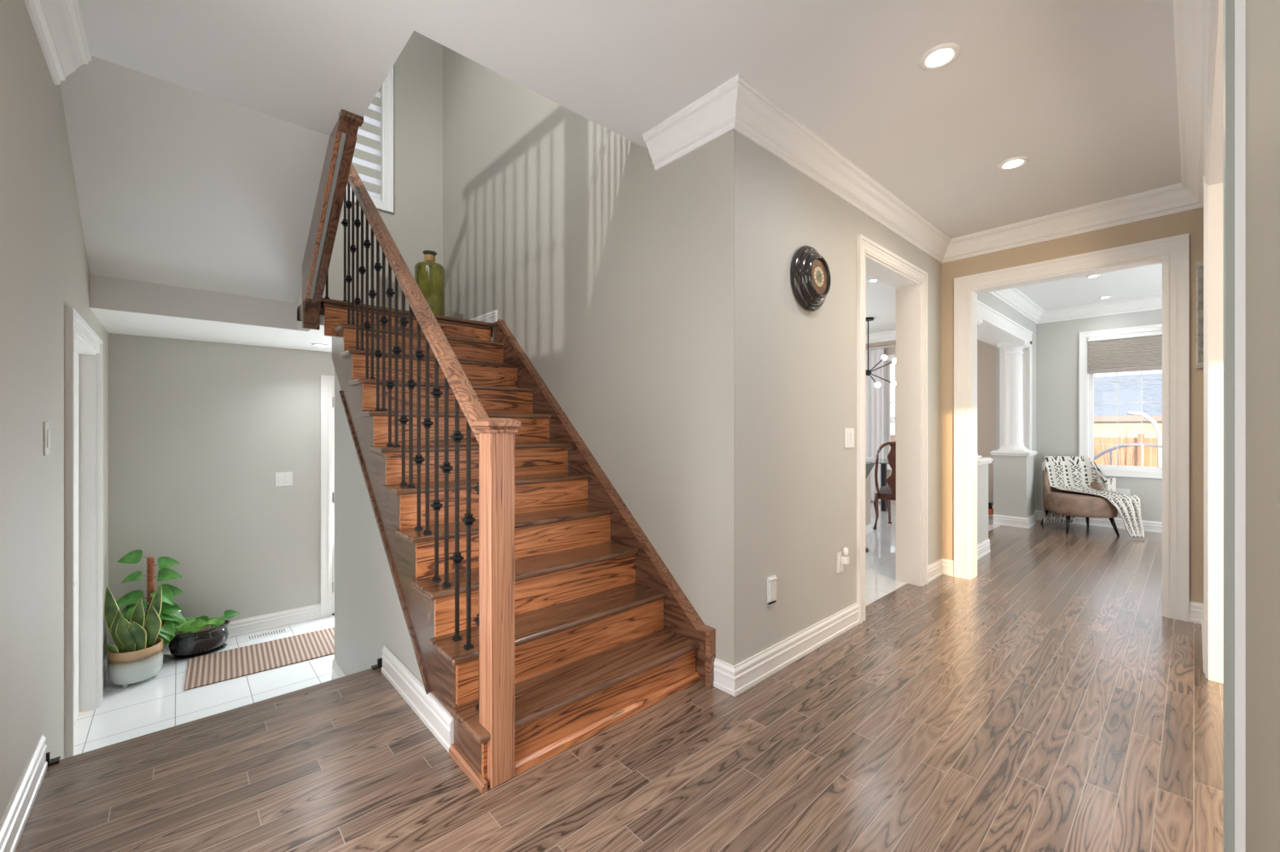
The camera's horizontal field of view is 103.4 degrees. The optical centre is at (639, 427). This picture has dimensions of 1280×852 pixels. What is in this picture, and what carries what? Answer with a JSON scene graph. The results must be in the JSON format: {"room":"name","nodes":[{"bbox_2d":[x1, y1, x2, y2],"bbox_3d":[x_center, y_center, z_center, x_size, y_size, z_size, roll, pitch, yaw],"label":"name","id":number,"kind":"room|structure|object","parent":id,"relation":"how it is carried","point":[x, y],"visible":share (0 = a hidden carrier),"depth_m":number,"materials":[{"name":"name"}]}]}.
{"room":"house hallway","nodes":[
{"label":"house hallway","id":0,"kind":"room"},
{"bbox_2d":[0,0,108,820],"bbox_3d":[-2.050,-1.205,1.615,0.120,5.750,5.450,0,0,-42],"label":"wall","id":1,"kind":"structure","parent":0,"point":[44,268],"depth_m":1.74,"materials":[{"name":"beige paint"}]},
{"bbox_2d":[0,733,47,851],"bbox_3d":[-1.785,1.156,1.427,0.018,0.128,1.035,0,0,-42],"label":"baseboard","id":2,"kind":"structure","parent":1,"relation":"attached to","point":[14,819],"depth_m":1.56,"materials":[{"name":"white paint"}]},
{"bbox_2d":[43,421,50,455],"bbox_3d":[-2.204,0.042,1.881,0.010,0.125,0.075,0,0,-42],"label":"light switch","id":3,"kind":"object","parent":1,"relation":"attached to","point":[46,424],"visible":1,"depth_m":1.86,"materials":[{"name":"white plastic"}]},
{"bbox_2d":[46,751,60,766],"bbox_3d":[-2.137,1.197,1.833,0.045,0.044,0.034,0,0,-42],"label":"trim","id":4,"kind":"structure","parent":1,"relation":"attached to","point":[55,760],"depth_m":1.83,"materials":[{"name":"metal"}]},
{"bbox_2d":[64,306,102,757],"bbox_3d":[-2.931,0.572,2.605,0.134,2.196,1.171,0,0,-42],"label":"door frame","id":5,"kind":"structure","parent":1,"relation":"in","point":[83,346],"depth_m":2.96,"materials":[{"name":"white paint"}]},
{"bbox_2d":[102,650,108,695],"bbox_3d":[-3.517,1.606,3.325,0.018,0.128,0.674,0,0,-42],"label":"baseboard","id":6,"kind":"structure","parent":1,"relation":"attached to","point":[105,675],"depth_m":3.29,"materials":[{"name":"white paint"}]},
{"bbox_2d":[46,667,381,771],"bbox_3d":[-1.722,1.232,2.185,1.130,0.026,0.070,0,0,-42],"label":"trim","id":7,"kind":"structure","parent":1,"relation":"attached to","point":[94,753],"depth_m":2.09,"materials":[{"name":"brown wood"}]},
{"bbox_2d":[59,55,329,330],"bbox_3d":[-2.367,-1.198,2.767,0.965,1.064,1.200,0,0,-42],"label":"ceiling","id":8,"kind":"structure","parent":0,"point":[193,204],"depth_m":2.67,"materials":[{"name":"paint"}]},
{"bbox_2d":[74,614,334,755],"bbox_3d":[-2.178,1.745,3.421,2.365,0.150,2.410,0,0,-42],"label":"floor","id":9,"kind":"structure","parent":0,"point":[161,701],"depth_m":3.15,"materials":[{"name":"white tile"}]},
{"bbox_2d":[104,583,163,687],"bbox_3d":[-3.320,1.347,3.333,0.264,0.645,0.264,0,0,9],"label":"snake plant","id":10,"kind":"object","parent":9,"relation":"on","point":[137,655],"visible":1,"depth_m":3.28,"materials":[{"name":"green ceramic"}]},
{"bbox_2d":[116,549,187,663],"bbox_3d":[-3.448,1.263,3.559,0.347,0.814,0.297,0,0,-2],"label":"pothos plant","id":11,"kind":"object","parent":9,"relation":"on","point":[170,612],"visible":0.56,"depth_m":3.57,"materials":[{"name":"green plant"}]},
{"bbox_2d":[161,609,240,659],"bbox_3d":[-3.261,1.525,3.759,0.452,0.289,0.252,0,0,-42],"label":"pothos plant","id":12,"kind":"object","parent":9,"relation":"on","point":[203,635],"visible":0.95,"depth_m":3.68,"materials":[{"name":"green plant"}]},
{"bbox_2d":[184,626,334,690],"bbox_3d":[-2.510,1.665,3.876,1.440,0.009,0.560,0,0,-39],"label":"door mat","id":13,"kind":"object","parent":9,"relation":"on","point":[225,665],"visible":0.56,"depth_m":3.65,"materials":[{"name":"beige fabric"}]},
{"bbox_2d":[246,627,287,640],"bbox_3d":[-3.007,1.667,4.080,0.260,0.006,0.100,0,0,-42],"label":"floor vent","id":14,"kind":"object","parent":9,"relation":"in","point":[282,630],"visible":1,"depth_m":4.08,"materials":[{"name":"white metal"}]},
{"bbox_2d":[108,332,334,645],"bbox_3d":[-2.993,0.470,4.328,2.345,2.400,0.100,0,0,-42],"label":"wall","id":15,"kind":"structure","parent":0,"point":[200,433],"depth_m":3.96,"materials":[{"name":"beige paint"}]},
{"bbox_2d":[112,603,320,651],"bbox_3d":[-3.271,1.606,3.994,1.285,0.128,0.018,0,0,-42],"label":"baseboard","id":16,"kind":"structure","parent":15,"relation":"attached to","point":[267,621],"depth_m":4.19,"materials":[{"name":"white paint"}]},
{"bbox_2d":[274,471,292,486],"bbox_3d":[-2.995,0.435,4.252,0.120,0.118,0.010,0,0,-42],"label":"light switch","id":17,"kind":"object","parent":15,"relation":"attached to","point":[281,478],"visible":1,"depth_m":4.25,"materials":[{"name":"white plastic"}]},
{"bbox_2d":[320,374,425,617],"bbox_3d":[-2.490,0.607,4.771,0.916,2.126,0.124,0,0,-42],"label":"door","id":18,"kind":"structure","parent":15,"relation":"in","point":[327,381],"depth_m":4.45,"materials":[{"name":"white paint"}]},
{"bbox_2d":[89,307,492,352],"bbox_3d":[-2.485,-0.698,3.845,2.245,0.065,1.370,0,0,-42],"label":"ceiling","id":19,"kind":"structure","parent":0,"point":[114,322],"depth_m":3.52,"materials":[{"name":"white paint"}]},
{"bbox_2d":[311,343,328,346],"bbox_3d":[-2.577,-0.660,4.071,0.120,0.010,0.120,0,0,-42],"label":"recessed light","id":20,"kind":"object","parent":19,"relation":"in","point":[312,344],"visible":1,"depth_m":4.05,"materials":[{"name":"white paint"}]},
{"bbox_2d":[296,30,442,310],"bbox_3d":[-2.783,-2.410,4.261,2.365,3.340,0.300,0,0,-42],"label":"wall","id":21,"kind":"structure","parent":0,"point":[415,225],"depth_m":4.68,"materials":[{"name":"beige paint"}]},
{"bbox_2d":[346,65,393,213],"bbox_3d":[-2.703,-2.600,4.174,1.220,1.345,0.116,0,0,-42],"label":"window","id":22,"kind":"structure","parent":21,"relation":"in","point":[386,204],"depth_m":4.52,"materials":[{"name":"white paint"}]},
{"bbox_2d":[346,87,381,200],"bbox_3d":[-2.700,-2.606,4.170,1.035,1.188,0.045,0,0,-42],"label":"window blind","id":23,"kind":"object","parent":22,"relation":"attached to","point":[366,159],"visible":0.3,"depth_m":4.46,"materials":[{"name":"fabric"}]},
{"bbox_2d":[334,368,424,685],"bbox_3d":[-1.375,0.628,2.719,0.096,2.084,1.870,0,0,-42],"label":"wall","id":24,"kind":"structure","parent":0,"point":[369,615],"depth_m":2.94,"materials":[{"name":"beige paint"}]},
{"bbox_2d":[331,657,346,679],"bbox_3d":[-1.687,1.606,2.976,0.018,0.128,1.070,0,0,-42],"label":"baseboard","id":25,"kind":"structure","parent":24,"relation":"attached to","point":[337,672],"depth_m":3.29,"materials":[{"name":"white paint"}]},
{"bbox_2d":[371,657,382,669],"bbox_3d":[-1.335,1.197,2.566,0.045,0.044,0.034,0,0,-42],"label":"trim","id":26,"kind":"structure","parent":24,"relation":"attached to","point":[379,665],"depth_m":2.56,"materials":[{"name":"metal"}]},
{"bbox_2d":[381,645,453,752],"bbox_3d":[-0.997,1.156,2.215,0.018,0.128,0.855,0,0,-42],"label":"baseboard","id":27,"kind":"structure","parent":24,"relation":"attached to","point":[433,713],"depth_m":2.14,"materials":[{"name":"white paint"}]},
{"bbox_2d":[296,302,492,337],"bbox_3d":[-2.387,-0.783,3.738,2.245,0.097,1.060,0,0,-42],"label":"floor","id":28,"kind":"structure","parent":0,"point":[299,307],"depth_m":3.44,"materials":[{"name":"brown wood"}]},
{"bbox_2d":[302,109,363,330],"bbox_3d":[-2.197,-1.646,2.642,1.027,2.042,1.375,0,0,-42],"label":"railing","id":29,"kind":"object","parent":28,"relation":"on","point":[342,140],"depth_m":2.83,"materials":[{"name":"brown wood"}]},
{"bbox_2d":[413,250,445,315],"bbox_3d":[-1.681,-1.117,4.044,0.228,0.566,0.228,0,0,-42],"label":"glass bottle","id":30,"kind":"object","parent":28,"relation":"on","point":[429,276],"visible":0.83,"depth_m":3.96,"materials":[{"name":"green glass"}]},
{"bbox_2d":[433,45,734,665],"bbox_3d":[-0.821,-1.205,3.776,0.120,5.750,3.844,0,0,-42],"label":"wall","id":31,"kind":"structure","parent":0,"point":[613,273],"depth_m":2.93,"materials":[{"name":"beige paint"}]},
{"bbox_2d":[470,309,497,323],"bbox_3d":[-1.916,-0.885,4.086,1.080,0.105,1.128,0,0,-42],"label":"baseboard","id":32,"kind":"structure","parent":31,"relation":"attached to","point":[491,317],"depth_m":4.12,"materials":[{"name":"white paint"}]},
{"bbox_2d":[15,501,1223,851],"bbox_3d":[1.678,1.320,4.600,9.431,0.200,7.174,0,0,-31],"label":"floor","id":33,"kind":"structure","parent":0,"point":[1045,699],"depth_m":1.86,"materials":[{"name":"brown wood"}]},
{"bbox_2d":[320,162,715,793],"bbox_3d":[-0.927,-0.392,2.896,1.225,3.224,2.473,0,0,-42],"label":"staircase","id":34,"kind":"structure","parent":33,"relation":"on","point":[453,428],"depth_m":2.38,"materials":[{"name":"brown wood"}]},
{"bbox_2d":[865,456,875,534],"bbox_3d":[2.066,0.785,6.043,0.740,0.870,1.160,0,0,-42],"label":"kitchen island","id":35,"kind":"object","parent":33,"relation":"on","point":[868,525],"visible":0.19,"depth_m":5.81,"materials":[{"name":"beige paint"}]},
{"bbox_2d":[865,456,875,461],"bbox_3d":[2.066,0.370,6.043,0.740,0.040,1.160,0,0,-42],"label":"island countertop","id":36,"kind":"structure","parent":35,"relation":"on","point":[867,459],"depth_m":5.77,"materials":[{"name":"white stone"}]},
{"bbox_2d":[865,462,875,552],"bbox_3d":[2.099,0.785,5.087,0.400,0.870,0.436,0,0,-42],"label":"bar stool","id":37,"kind":"object","parent":33,"relation":"on","point":[869,466],"visible":0.11,"depth_m":4.98,"materials":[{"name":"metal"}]},
{"bbox_2d":[870,458,889,511],"bbox_3d":[3.638,0.844,6.842,0.900,0.752,1.200,0,0,-42],"label":"dining table","id":38,"kind":"object","parent":33,"relation":"on","point":[883,462],"visible":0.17,"depth_m":7.35,"materials":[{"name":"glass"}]},
{"bbox_2d":[872,441,896,529],"bbox_3d":[3.166,0.699,6.058,0.615,1.072,0.600,0,0,45],"label":"dining chair","id":39,"kind":"object","parent":33,"relation":"on","point":[887,492],"visible":0.5,"depth_m":5.99,"materials":[{"name":"brown wood"}]},
{"bbox_2d":[865,580,907,605],"bbox_3d":[1.702,1.228,3.661,1.170,0.024,0.088,0,0,-42],"label":"threshold","id":40,"kind":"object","parent":33,"relation":"on","point":[875,595],"depth_m":3.75,"materials":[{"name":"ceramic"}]},
{"bbox_2d":[977,456,993,559],"bbox_3d":[3.143,0.757,4.938,0.490,0.925,0.405,0,0,-42],"label":"pedestal","id":41,"kind":"object","parent":33,"relation":"on","point":[983,542],"visible":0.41,"depth_m":4.83,"materials":[{"name":"beige paint"}]},
{"bbox_2d":[977,316,982,458],"bbox_3d":[3.141,-0.393,4.939,0.280,1.375,0.280,0,0,-42],"label":"column","id":42,"kind":"structure","parent":41,"relation":"on","point":[979,320],"depth_m":4.88,"materials":[{"name":"white paint"}]},
{"bbox_2d":[988,501,993,517],"bbox_3d":[4.650,1.115,6.831,0.120,0.210,0.220,0,0,-42],"label":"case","id":43,"kind":"object","parent":33,"relation":"on","point":[990,504],"visible":0.4,"depth_m":6.75,"materials":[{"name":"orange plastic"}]},
{"bbox_2d":[989,449,1037,528],"bbox_3d":[4.708,0.757,6.367,0.460,0.925,0.405,0,0,-42],"label":"pedestal","id":44,"kind":"object","parent":33,"relation":"on","point":[1013,471],"visible":0.94,"depth_m":6.23,"materials":[{"name":"beige paint"}]},
{"bbox_2d":[997,341,1029,451],"bbox_3d":[4.699,-0.393,6.362,0.280,1.375,0.280,0,0,-42],"label":"column","id":45,"kind":"structure","parent":44,"relation":"on","point":[1013,416],"depth_m":6.29,"materials":[{"name":"white paint"}]},
{"bbox_2d":[1040,467,1119,535],"bbox_3d":[5.209,0.807,6.017,0.611,0.834,0.681,0,0,19],"label":"armchair","id":46,"kind":"object","parent":33,"relation":"on","point":[1068,503],"visible":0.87,"depth_m":5.80,"materials":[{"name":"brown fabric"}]},
{"bbox_2d":[1041,455,1144,537],"bbox_3d":[5.366,0.779,5.962,0.513,0.852,0.978,0,0,-21],"label":"throw blanket","id":47,"kind":"object","parent":46,"relation":"on","point":[1065,473],"visible":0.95,"depth_m":6.15,"materials":[{"name":"white fabric"}]},
{"bbox_2d":[77,0,1181,333],"bbox_3d":[1.787,-1.675,4.001,8.765,0.310,6.700,0,0,-42],"label":"ceiling","id":48,"kind":"structure","parent":0,"point":[1086,90],"depth_m":2.15,"materials":[{"name":"paint"}]},
{"bbox_2d":[867,279,878,282],"bbox_3d":[2.414,-1.515,5.221,0.110,0.010,0.110,0,0,-42],"label":"recessed light","id":49,"kind":"object","parent":48,"relation":"in","point":[872,280],"visible":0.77,"depth_m":5.23,"materials":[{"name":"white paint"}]},
{"bbox_2d":[865,316,896,387],"bbox_3d":[3.166,-1.022,7.011,0.744,0.996,0.569,0,0,26],"label":"chandelier","id":50,"kind":"object","parent":48,"relation":"hanging from","point":[868,372],"visible":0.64,"depth_m":7.00,"materials":[{"name":"metal"}]},
{"bbox_2d":[919,42,960,69],"bbox_3d":[1.228,-1.515,2.073,0.150,0.010,0.150,0,0,-42],"label":"recessed light","id":51,"kind":"object","parent":48,"relation":"in","point":[938,60],"visible":1,"depth_m":2.06,"materials":[{"name":"white paint"}]},
{"bbox_2d":[928,49,951,65],"bbox_3d":[1.228,-1.513,2.073,0.081,0.006,0.081,0,0,-42],"label":"diffuser","id":52,"kind":"object","parent":51,"relation":"attached to","point":[943,57],"depth_m":2.07,"materials":[{"name":"white plastic"}]},
{"bbox_2d":[996,156,1029,170],"bbox_3d":[2.146,-1.515,2.910,0.150,0.010,0.150,0,0,-42],"label":"recessed light","id":53,"kind":"object","parent":48,"relation":"in","point":[1011,163],"visible":1,"depth_m":2.90,"materials":[{"name":"white paint"}]},
{"bbox_2d":[1004,159,1021,168],"bbox_3d":[2.146,-1.513,2.910,0.081,0.006,0.081,0,0,-42],"label":"diffuser","id":54,"kind":"object","parent":53,"relation":"attached to","point":[1015,163],"depth_m":2.91,"materials":[{"name":"white plastic"}]},
{"bbox_2d":[1086,273,1100,278],"bbox_3d":[4.547,-1.515,5.074,0.110,0.010,0.110,0,0,-42],"label":"recessed light","id":55,"kind":"object","parent":48,"relation":"in","point":[1094,275],"visible":0.98,"depth_m":5.06,"materials":[{"name":"white paint"}]},
{"bbox_2d":[1099,296,1111,298],"bbox_3d":[5.432,-1.515,5.905,0.110,0.010,0.110,0,0,-42],"label":"recessed light","id":56,"kind":"object","parent":48,"relation":"in","point":[1102,297],"visible":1,"depth_m":5.89,"materials":[{"name":"white paint"}]},
{"bbox_2d":[734,129,1035,664],"bbox_3d":[2.738,-0.050,4.615,6.500,2.940,0.315,0,0,-42],"label":"wall","id":57,"kind":"structure","parent":0,"point":[795,367],"depth_m":2.68,"materials":[{"name":"beige paint"}]},
{"bbox_2d":[23,0,1210,263],"bbox_3d":[0.586,-1.442,2.573,5.065,0.155,3.110,0,0,-42],"label":"trim","id":58,"kind":"structure","parent":57,"relation":"attached to","point":[737,104],"depth_m":2.56,"materials":[{"name":"white paint"}]},
{"bbox_2d":[767,575,777,604],"bbox_3d":[0.659,0.808,2.512,0.072,0.130,0.018,0,0,-42],"label":"inlet","id":59,"kind":"object","parent":57,"relation":"attached to","point":[771,581],"visible":1,"depth_m":2.50,"materials":[{"name":"white plastic"}]},
{"bbox_2d":[713,601,859,696],"bbox_3d":[0.853,1.156,2.767,1.268,0.128,0.133,0,0,-42],"label":"baseboard","id":60,"kind":"structure","parent":57,"relation":"attached to","point":[734,680],"depth_m":2.55,"materials":[{"name":"white paint"}]},
{"bbox_2d":[791,244,831,311],"bbox_3d":[0.939,-0.805,2.724,0.352,0.352,0.082,0,0,-42],"label":"wall clock","id":61,"kind":"object","parent":57,"relation":"attached to","point":[811,279],"visible":1,"depth_m":2.67,"materials":[{"name":"black paint"}]},
{"bbox_2d":[837,551,843,572],"bbox_3d":[1.191,0.800,3.004,0.072,0.118,0.008,0,0,-42],"label":"wall outlet","id":62,"kind":"object","parent":57,"relation":"attached to","point":[840,566],"visible":0.9,"depth_m":2.99,"materials":[{"name":"white plastic"}]},
{"bbox_2d":[841,546,849,564],"bbox_3d":[1.219,0.760,3.000,0.035,0.100,0.037,0,0,-42],"label":"night light","id":63,"kind":"object","parent":62,"relation":"attached to","point":[845,558],"visible":1,"depth_m":2.99,"materials":[{"name":"white plastic"}]},
{"bbox_2d":[844,428,854,448],"bbox_3d":[1.280,0.065,3.085,0.118,0.118,0.010,0,0,-42],"label":"light switch","id":64,"kind":"object","parent":57,"relation":"attached to","point":[849,433],"visible":1,"depth_m":3.07,"materials":[{"name":"white plastic"}]},
{"bbox_2d":[865,330,896,343],"bbox_3d":[1.535,-1.448,6.019,6.384,0.143,3.380,0,0,-42],"label":"trim","id":65,"kind":"structure","parent":57,"relation":"attached to","point":[886,335],"depth_m":8.11,"materials":[{"name":"white paint"}]},
{"bbox_2d":[856,233,927,623],"bbox_3d":[1.739,0.010,3.613,1.181,2.420,0.199,0,0,-42],"label":"trim","id":66,"kind":"structure","parent":57,"relation":"attached to","point":[910,282],"depth_m":3.89,"materials":[{"name":"white paint"}]},
{"bbox_2d":[927,558,954,582],"bbox_3d":[2.402,1.156,4.051,0.390,0.128,0.095,0,0,-42],"label":"baseboard","id":67,"kind":"structure","parent":57,"relation":"attached to","point":[942,566],"depth_m":4.14,"materials":[{"name":"white paint"}]},
{"bbox_2d":[977,299,1032,450],"bbox_3d":[3.897,-0.455,5.669,2.600,1.500,0.362,0,0,-42],"label":"trim","id":68,"kind":"structure","parent":57,"relation":"attached to","point":[996,328],"depth_m":6.30,"materials":[{"name":"white paint"}]},
{"bbox_2d":[988,287,1162,324],"bbox_3d":[4.919,-1.442,4.426,3.534,0.155,2.905,0,0,-42],"label":"trim","id":69,"kind":"structure","parent":57,"relation":"attached to","point":[1014,298],"depth_m":6.09,"materials":[{"name":"white paint"}]},
{"bbox_2d":[865,308,1162,521],"bbox_3d":[5.055,-0.150,6.984,0.116,2.740,6.700,0,0,-42],"label":"wall","id":70,"kind":"structure","parent":0,"point":[1057,343],"depth_m":6.55,"materials":[{"name":"beige paint"}]},
{"bbox_2d":[865,344,896,349],"bbox_3d":[4.099,-1.280,7.872,0.099,0.049,2.300,0,0,-42],"label":"curtain rod","id":71,"kind":"object","parent":70,"relation":"attached to","point":[892,345],"visible":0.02,"depth_m":8.09,"materials":[{"name":"metal"}]},
{"bbox_2d":[865,348,884,501],"bbox_3d":[3.619,-0.035,8.371,0.042,2.450,0.815,0,0,-42],"label":"curtain","id":72,"kind":"object","parent":71,"relation":"hanging from","point":[874,396],"visible":0.31,"depth_m":8.18,"materials":[{"name":"white fabric"}]},
{"bbox_2d":[895,347,896,502],"bbox_3d":[4.300,-0.035,7.625,0.043,2.450,0.865,0,0,-42],"label":"curtain","id":73,"kind":"object","parent":71,"relation":"hanging from","point":[895,347],"visible":0.02,"depth_m":7.94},
{"bbox_2d":[884,354,895,469],"bbox_3d":[4.159,-0.240,7.927,0.116,1.825,0.745,0,0,-42],"label":"window","id":74,"kind":"structure","parent":70,"relation":"in","point":[887,402],"depth_m":8.12,"materials":[{"name":"white paint"}]},
{"bbox_2d":[1034,509,1162,533],"bbox_3d":[6.082,1.156,5.488,0.384,0.128,2.905,0,0,-42],"label":"baseboard","id":75,"kind":"structure","parent":70,"relation":"attached to","point":[1149,526],"depth_m":6.16,"materials":[{"name":"white paint"}]},
{"bbox_2d":[1078,323,1162,478],"bbox_3d":[5.861,-0.300,6.062,0.116,1.785,0.895,0,0,-42],"label":"window","id":76,"kind":"structure","parent":70,"relation":"in","point":[1086,381],"depth_m":6.22,"materials":[{"name":"white paint"}]},
{"bbox_2d":[1088,330,1162,373],"bbox_3d":[5.827,-0.887,6.031,0.050,0.445,0.718,0,0,-42],"label":"cellular shade","id":77,"kind":"object","parent":76,"relation":"attached to","point":[1135,351],"visible":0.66,"depth_m":6.04,"materials":[{"name":"beige fabric"}]},
{"bbox_2d":[1116,488,1129,494],"bbox_3d":[5.802,0.800,6.074,0.008,0.118,0.120,0,0,-42],"label":"wall outlet","id":78,"kind":"object","parent":70,"relation":"attached to","point":[1126,491],"visible":0.45,"depth_m":6.06,"materials":[{"name":"white plastic"}]},
{"bbox_2d":[941,207,1203,602],"bbox_3d":[3.115,-0.150,3.670,0.150,2.740,1.620,0,0,-42],"label":"wall","id":79,"kind":"structure","parent":0,"point":[1190,221],"depth_m":3.44,"materials":[{"name":"beige paint"}]},
{"bbox_2d":[954,232,1189,622],"bbox_3d":[3.067,0.002,3.707,0.176,2.436,1.301,0,0,-42],"label":"trim","id":80,"kind":"structure","parent":79,"relation":"attached to","point":[1172,252],"depth_m":3.36,"materials":[{"name":"white paint"}]},
{"bbox_2d":[1189,600,1203,657],"bbox_3d":[3.136,1.156,2.853,0.920,0.128,0.085,0,0,-42],"label":"baseboard","id":81,"kind":"structure","parent":79,"relation":"attached to","point":[1195,608],"depth_m":3.15,"materials":[{"name":"white paint"}]},
{"bbox_2d":[1195,259,1203,368],"bbox_3d":[3.481,-0.700,3.139,0.026,0.670,0.040,0,0,-42],"label":"picture frame","id":82,"kind":"object","parent":79,"relation":"attached to","point":[1199,264],"visible":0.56,"depth_m":3.13,"materials":[{"name":"silver metal"}]},
{"bbox_2d":[1245,0,1279,851],"bbox_3d":[1.685,-0.150,1.369,5.065,2.740,0.150,0,0,-42],"label":"wall","id":83,"kind":"structure","parent":0,"point":[1262,16],"depth_m":0.55,"materials":[{"name":"beige paint"}]},
{"bbox_2d":[1203,0,1223,683],"bbox_3d":[1.909,-0.025,1.579,2.612,2.490,0.177,0,0,-42],"label":"trim","id":84,"kind":"structure","parent":83,"relation":"attached to","point":[1213,152],"depth_m":2.42,"materials":[{"name":"white paint"}]},
{"bbox_2d":[1223,0,1234,851],"bbox_3d":[0.890,-0.020,0.765,0.084,2.480,0.008,0,0,-42],"label":"trim","id":85,"kind":"structure","parent":83,"relation":"attached to","point":[1229,5],"depth_m":0.74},
{"bbox_2d":[1234,0,1245,851],"bbox_3d":[0.899,-0.025,0.760,0.092,2.490,0.010,0,0,-42],"label":"trim","id":86,"kind":"structure","parent":83,"relation":"attached to","point":[1240,5],"depth_m":0.73,"materials":[{"name":"white paint"}]},
{"bbox_3d":[25.331,2.570,23.126,51.400,0.100,60.000,0,0,-42],"label":"ground","id":87,"kind":"structure","parent":0,"visible":0},
{"bbox_2d":[890,433,1157,504],"bbox_3d":[10.554,1.330,10.650,0.090,2.380,10.500,0,0,-42],"label":"fence","id":88,"kind":"object","parent":87,"relation":"on","point":[1097,449],"visible":0.03,"depth_m":10.83,"materials":[{"name":"brown wood"}]},
{"bbox_2d":[890,372,1162,466],"bbox_3d":[18.938,0.220,20.674,9.350,4.600,14.200,0,0,-42],"label":"outdoor backdrop","id":89,"kind":"object","parent":87,"relation":"on","point":[1152,390],"visible":0.13,"depth_m":17.82,"materials":[{"name":"paint"}]},
{"bbox_2d":[1099,428,1140,465],"bbox_3d":[9.715,1.273,10.215,0.348,2.499,0.575,0,0,-22],"label":"shrub","id":90,"kind":"object","parent":87,"relation":"on","point":[1125,455],"visible":0.2,"depth_m":10.11,"materials":[{"name":"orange plant"}]},
{"bbox_2d":[1093,411,1162,466],"bbox_3d":[7.866,1.131,7.926,0.355,2.781,1.650,0,0,-42],"label":"arch","id":91,"kind":"object","parent":87,"relation":"on","point":[1151,420],"visible":0.25,"depth_m":7.97,"materials":[{"name":"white metal"}]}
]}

